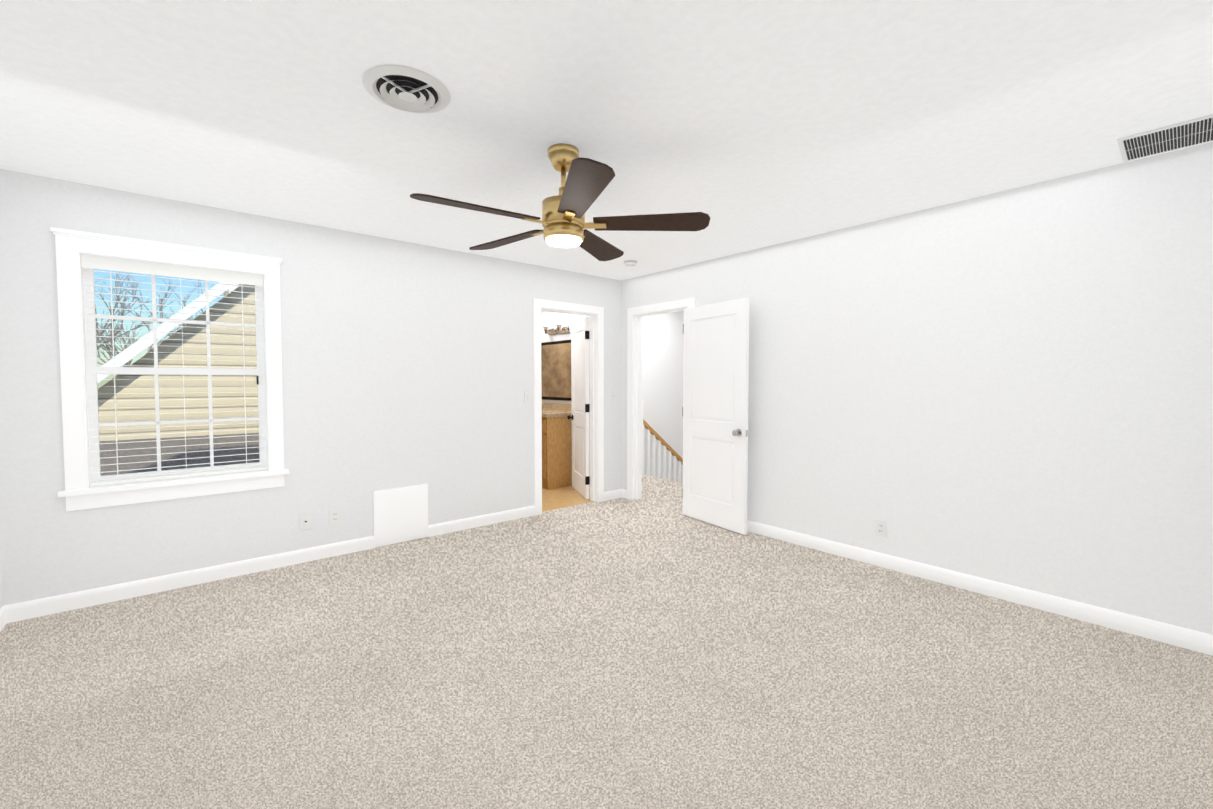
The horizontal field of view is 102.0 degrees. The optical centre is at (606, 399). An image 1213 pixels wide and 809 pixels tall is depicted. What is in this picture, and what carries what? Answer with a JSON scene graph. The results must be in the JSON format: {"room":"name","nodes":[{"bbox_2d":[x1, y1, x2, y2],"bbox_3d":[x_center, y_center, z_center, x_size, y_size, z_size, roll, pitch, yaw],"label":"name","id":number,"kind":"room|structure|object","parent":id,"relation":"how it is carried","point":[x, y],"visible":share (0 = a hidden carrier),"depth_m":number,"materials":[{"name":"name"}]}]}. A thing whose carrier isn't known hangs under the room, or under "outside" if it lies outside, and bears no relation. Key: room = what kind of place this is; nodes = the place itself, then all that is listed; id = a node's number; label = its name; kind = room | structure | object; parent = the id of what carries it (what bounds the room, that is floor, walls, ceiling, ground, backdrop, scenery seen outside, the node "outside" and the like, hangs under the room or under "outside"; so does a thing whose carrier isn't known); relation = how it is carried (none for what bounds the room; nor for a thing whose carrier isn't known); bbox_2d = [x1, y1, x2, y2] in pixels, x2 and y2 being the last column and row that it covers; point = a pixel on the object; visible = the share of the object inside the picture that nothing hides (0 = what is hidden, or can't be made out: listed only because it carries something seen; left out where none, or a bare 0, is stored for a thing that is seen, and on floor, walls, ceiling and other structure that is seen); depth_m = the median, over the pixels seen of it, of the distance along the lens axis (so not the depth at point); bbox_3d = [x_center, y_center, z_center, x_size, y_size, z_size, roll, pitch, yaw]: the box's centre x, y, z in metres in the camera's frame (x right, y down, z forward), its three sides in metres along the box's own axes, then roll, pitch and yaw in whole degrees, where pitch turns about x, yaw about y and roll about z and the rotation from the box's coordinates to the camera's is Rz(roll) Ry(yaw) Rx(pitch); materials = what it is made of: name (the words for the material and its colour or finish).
{"room":"empty bedroom","nodes":[
{"label":"empty bedroom","id":0,"kind":"room"},
{"bbox_2d":[0,558,2,607],"bbox_3d":[-1.927,0.054,0.945,0.120,2.440,4.290,-2,3,-40],"label":"wall","id":1,"kind":"structure","parent":0,"point":[1,604],"depth_m":2.64,"materials":[{"name":"paint"}]},
{"bbox_2d":[0,606,6,631],"bbox_3d":[-1.876,1.223,1.030,0.014,0.096,4.290,-2,3,-40],"label":"baseboard","id":2,"kind":"structure","parent":1,"relation":"attached to","point":[3,621],"depth_m":2.62,"materials":[{"name":"white paint"}]},
{"bbox_2d":[0,169,621,605],"bbox_3d":[-1.588,-0.059,4.122,4.750,2.440,0.120,-2,3,-40],"label":"wall","id":3,"kind":"structure","parent":0,"point":[406,363],"depth_m":3.60,"materials":[{"name":"paint"}]},
{"bbox_2d":[50,227,288,510],"bbox_3d":[-2.704,-0.171,3.138,1.096,1.590,0.170,-2,3,-40],"label":"window unit","id":4,"kind":"structure","parent":3,"relation":"in","point":[92,367],"depth_m":3.04,"materials":[{"name":"white paint"}]},
{"bbox_2d":[81,254,266,485],"bbox_3d":[-2.697,-0.172,3.131,0.858,1.340,0.054,-2,3,-40],"label":"window blind","id":5,"kind":"object","parent":4,"relation":"attached to","point":[113,264],"visible":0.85,"depth_m":3.08,"materials":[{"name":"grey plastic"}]},
{"bbox_2d":[300,513,310,529],"bbox_3d":[-2.182,0.886,3.561,0.070,0.114,0.014,-2,3,-40],"label":"outlet","id":6,"kind":"object","parent":3,"relation":"attached to","point":[305,520],"visible":1,"depth_m":3.56,"materials":[{"name":"white plastic"}]},
{"bbox_2d":[4,489,620,622],"bbox_3d":[-1.545,1.114,4.112,4.510,0.096,0.014,-2,3,-40],"label":"baseboard","id":7,"kind":"structure","parent":3,"relation":"attached to","point":[20,611],"depth_m":3.23,"materials":[{"name":"white paint"}]},
{"bbox_2d":[330,508,339,524],"bbox_3d":[-2.038,0.881,3.687,0.070,0.114,0.007,-2,3,-40],"label":"electrical outlet","id":8,"kind":"object","parent":3,"relation":"attached to","point":[334,516],"visible":1,"depth_m":3.69,"materials":[{"name":"white plastic"}]},
{"bbox_2d":[373,484,427,546],"bbox_3d":[-1.666,0.938,3.998,0.425,0.448,0.017,-2,3,-40],"label":"access panel","id":9,"kind":"object","parent":3,"relation":"attached to","point":[400,514],"visible":1,"depth_m":3.98,"materials":[{"name":"white paint"}]},
{"bbox_2d":[524,391,530,402],"bbox_3d":[-0.759,-0.021,4.738,0.070,0.114,0.012,-2,3,-40],"label":"bathroom light switch","id":10,"kind":"object","parent":3,"relation":"attached to","point":[527,396],"visible":1,"depth_m":4.74,"materials":[{"name":"white plastic"}]},
{"bbox_2d":[533,298,603,514],"bbox_3d":[-0.409,0.069,5.117,0.878,2.115,0.140,-2,3,-40],"label":"door frame","id":11,"kind":"structure","parent":3,"relation":"attached to","point":[595,314],"depth_m":5.28,"materials":[{"name":"white paint"}]},
{"bbox_2d":[567,317,589,498],"bbox_3d":[-0.299,0.092,5.736,0.358,2.000,0.663,-2,3,-40],"label":"bathroom door","id":12,"kind":"structure","parent":3,"relation":"in","point":[580,396],"depth_m":5.64,"materials":[{"name":"white paint"}]},
{"bbox_2d":[541,311,589,484],"bbox_3d":[-0.446,-0.144,6.538,0.120,2.440,2.090,-2,3,-40],"label":"wall","id":13,"kind":"structure","parent":0,"point":[552,319],"depth_m":6.63,"materials":[{"name":"paint"}]},
{"bbox_2d":[541,340,570,400],"bbox_3d":[-0.643,-0.388,6.644,0.027,0.800,0.900,-2,3,-40],"label":"bathroom mirror","id":14,"kind":"object","parent":13,"relation":"attached to","point":[555,370],"visible":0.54,"depth_m":6.67,"materials":[{"name":"black mirror"}]},
{"bbox_2d":[544,323,570,334],"bbox_3d":[-0.690,-0.949,6.585,0.150,0.125,0.500,-2,3,-40],"label":"sconce","id":15,"kind":"object","parent":13,"relation":"attached to","point":[559,329],"visible":1,"depth_m":6.58,"materials":[{"name":"silver metal"}]},
{"bbox_2d":[542,485,592,511],"bbox_3d":[-1.093,1.149,5.917,1.730,0.100,2.070,-2,3,-40],"label":"floor","id":16,"kind":"structure","parent":0,"point":[560,497],"depth_m":5.51,"materials":[{"name":"beige tile"}]},
{"bbox_2d":[542,402,571,488],"bbox_3d":[-0.910,0.565,6.557,0.590,1.020,1.240,-2,3,-40],"label":"bathroom vanity","id":17,"kind":"object","parent":16,"relation":"on","point":[556,448],"visible":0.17,"depth_m":6.05,"materials":[{"name":"brown wood"}]},
{"bbox_2d":[542,501,594,512],"bbox_3d":[-0.388,1.176,5.131,0.748,0.100,0.040,-2,3,-40],"label":"threshold","id":18,"kind":"object","parent":16,"relation":"on","point":[568,507],"visible":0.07,"depth_m":5.12,"materials":[{"name":"wood"}]},
{"bbox_2d":[0,475,1212,808],"bbox_3d":[0.836,1.219,3.915,8.120,0.100,5.420,-2,3,-40],"label":"floor carpet","id":19,"kind":"object","parent":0,"point":[652,647],"visible":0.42,"depth_m":2.10,"materials":[{"name":"beige carpet"}]},
{"bbox_2d":[0,0,1212,280],"bbox_3d":[-0.162,-1.268,2.397,4.750,0.100,4.530,-2,3,-40],"label":"ceiling","id":20,"kind":"structure","parent":0,"point":[748,124],"depth_m":2.01,"materials":[{"name":"paint"}]},
{"bbox_2d":[363,65,449,112],"bbox_3d":[-0.773,-1.188,1.911,0.316,0.024,0.316,-2,3,-40],"label":"ceiling vent","id":21,"kind":"object","parent":20,"relation":"in","point":[406,89],"visible":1,"depth_m":1.89,"materials":[{"name":"white"}]},
{"bbox_2d":[410,143,709,260],"bbox_3d":[-0.253,-0.995,2.413,1.350,0.447,1.358,-2,3,-40],"label":"ceiling fan","id":22,"kind":"object","parent":20,"relation":"hanging from","point":[581,189],"visible":1,"depth_m":2.34,"materials":[{"name":"brown wood"}]},
{"bbox_2d":[624,260,636,265],"bbox_3d":[0.226,-1.278,4.620,0.130,0.036,0.130,-2,3,-40],"label":"smoke detector","id":23,"kind":"object","parent":20,"relation":"attached to","point":[630,262],"visible":1,"depth_m":4.58,"materials":[{"name":"white plastic"}]},
{"bbox_2d":[1117,114,1212,161],"bbox_3d":[2.631,-1.208,2.264,0.345,0.010,0.362,-2,3,-40],"label":"ceiling vent","id":24,"kind":"object","parent":20,"relation":"in","point":[1192,132],"visible":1,"depth_m":2.27,"materials":[{"name":"white metal"}]},
{"bbox_2d":[642,311,683,482],"bbox_3d":[0.945,0.818,7.615,3.350,4.440,0.100,-2,3,-40],"label":"wall","id":25,"kind":"structure","parent":0,"point":[662,366],"depth_m":7.45,"materials":[{"name":"paint"}]},
{"bbox_2d":[622,142,1212,634],"bbox_3d":[1.643,-0.051,3.892,0.120,2.440,4.410,-2,3,-40],"label":"wall","id":26,"kind":"structure","parent":0,"point":[1014,386],"depth_m":2.92,"materials":[{"name":"paint"}]},
{"bbox_2d":[627,297,694,499],"bbox_3d":[0.587,0.068,5.129,0.140,2.115,0.935,-2,3,-40],"label":"door frame","id":27,"kind":"structure","parent":26,"relation":"attached to","point":[634,402],"depth_m":5.40,"materials":[{"name":"white paint"}]},
{"bbox_2d":[682,297,748,534],"bbox_3d":[0.950,0.138,4.443,0.206,2.000,0.778,-2,3,-40],"label":"hall door","id":28,"kind":"structure","parent":26,"relation":"in","point":[715,399],"depth_m":4.40,"materials":[{"name":"white paint"}]},
{"bbox_2d":[875,519,885,537],"bbox_3d":[1.940,0.913,3.474,0.007,0.114,0.070,-2,3,-40],"label":"electrical outlet","id":29,"kind":"object","parent":26,"relation":"attached to","point":[880,527],"visible":1,"depth_m":3.47,"materials":[{"name":"white plastic"}]},
{"bbox_2d":[621,489,1212,655],"bbox_3d":[1.553,1.121,3.936,0.014,0.096,4.290,-2,3,-40],"label":"baseboard","id":30,"kind":"structure","parent":26,"relation":"attached to","point":[1189,639],"depth_m":2.92,"materials":[{"name":"white paint"}]},
{"bbox_3d":[1.655,2.095,7.442,2.350,1.900,1.148,-2,3,-40],"label":"stairs","id":31,"kind":"structure","parent":0,"visible":0},
{"bbox_2d":[642,400,682,481],"bbox_3d":[1.218,1.367,7.669,2.111,2.760,0.100,-2,3,-40],"label":"stair railing","id":32,"kind":"object","parent":31,"relation":"on","point":[650,429],"visible":0.27,"depth_m":7.26,"materials":[{"name":"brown wood"}]},
{"label":"outside","id":33,"kind":"structure","parent":0,"visible":0},
{"bbox_2d":[95,270,221,374],"bbox_3d":[-20.105,-2.655,19.355,17.194,7.552,14.020,-2,3,-40],"label":"trees","id":34,"kind":"object","parent":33,"point":[109,350],"depth_m":18.82,"materials":[{"name":"beige plant"}]},
{"bbox_2d":[97,282,258,475],"bbox_3d":[-1.745,-0.948,7.191,14.279,10.000,4.770,-2,3,-40],"label":"neighbor house","id":35,"kind":"structure","parent":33,"point":[203,387],"depth_m":5.10,"materials":[{"name":"beige"}]}
]}

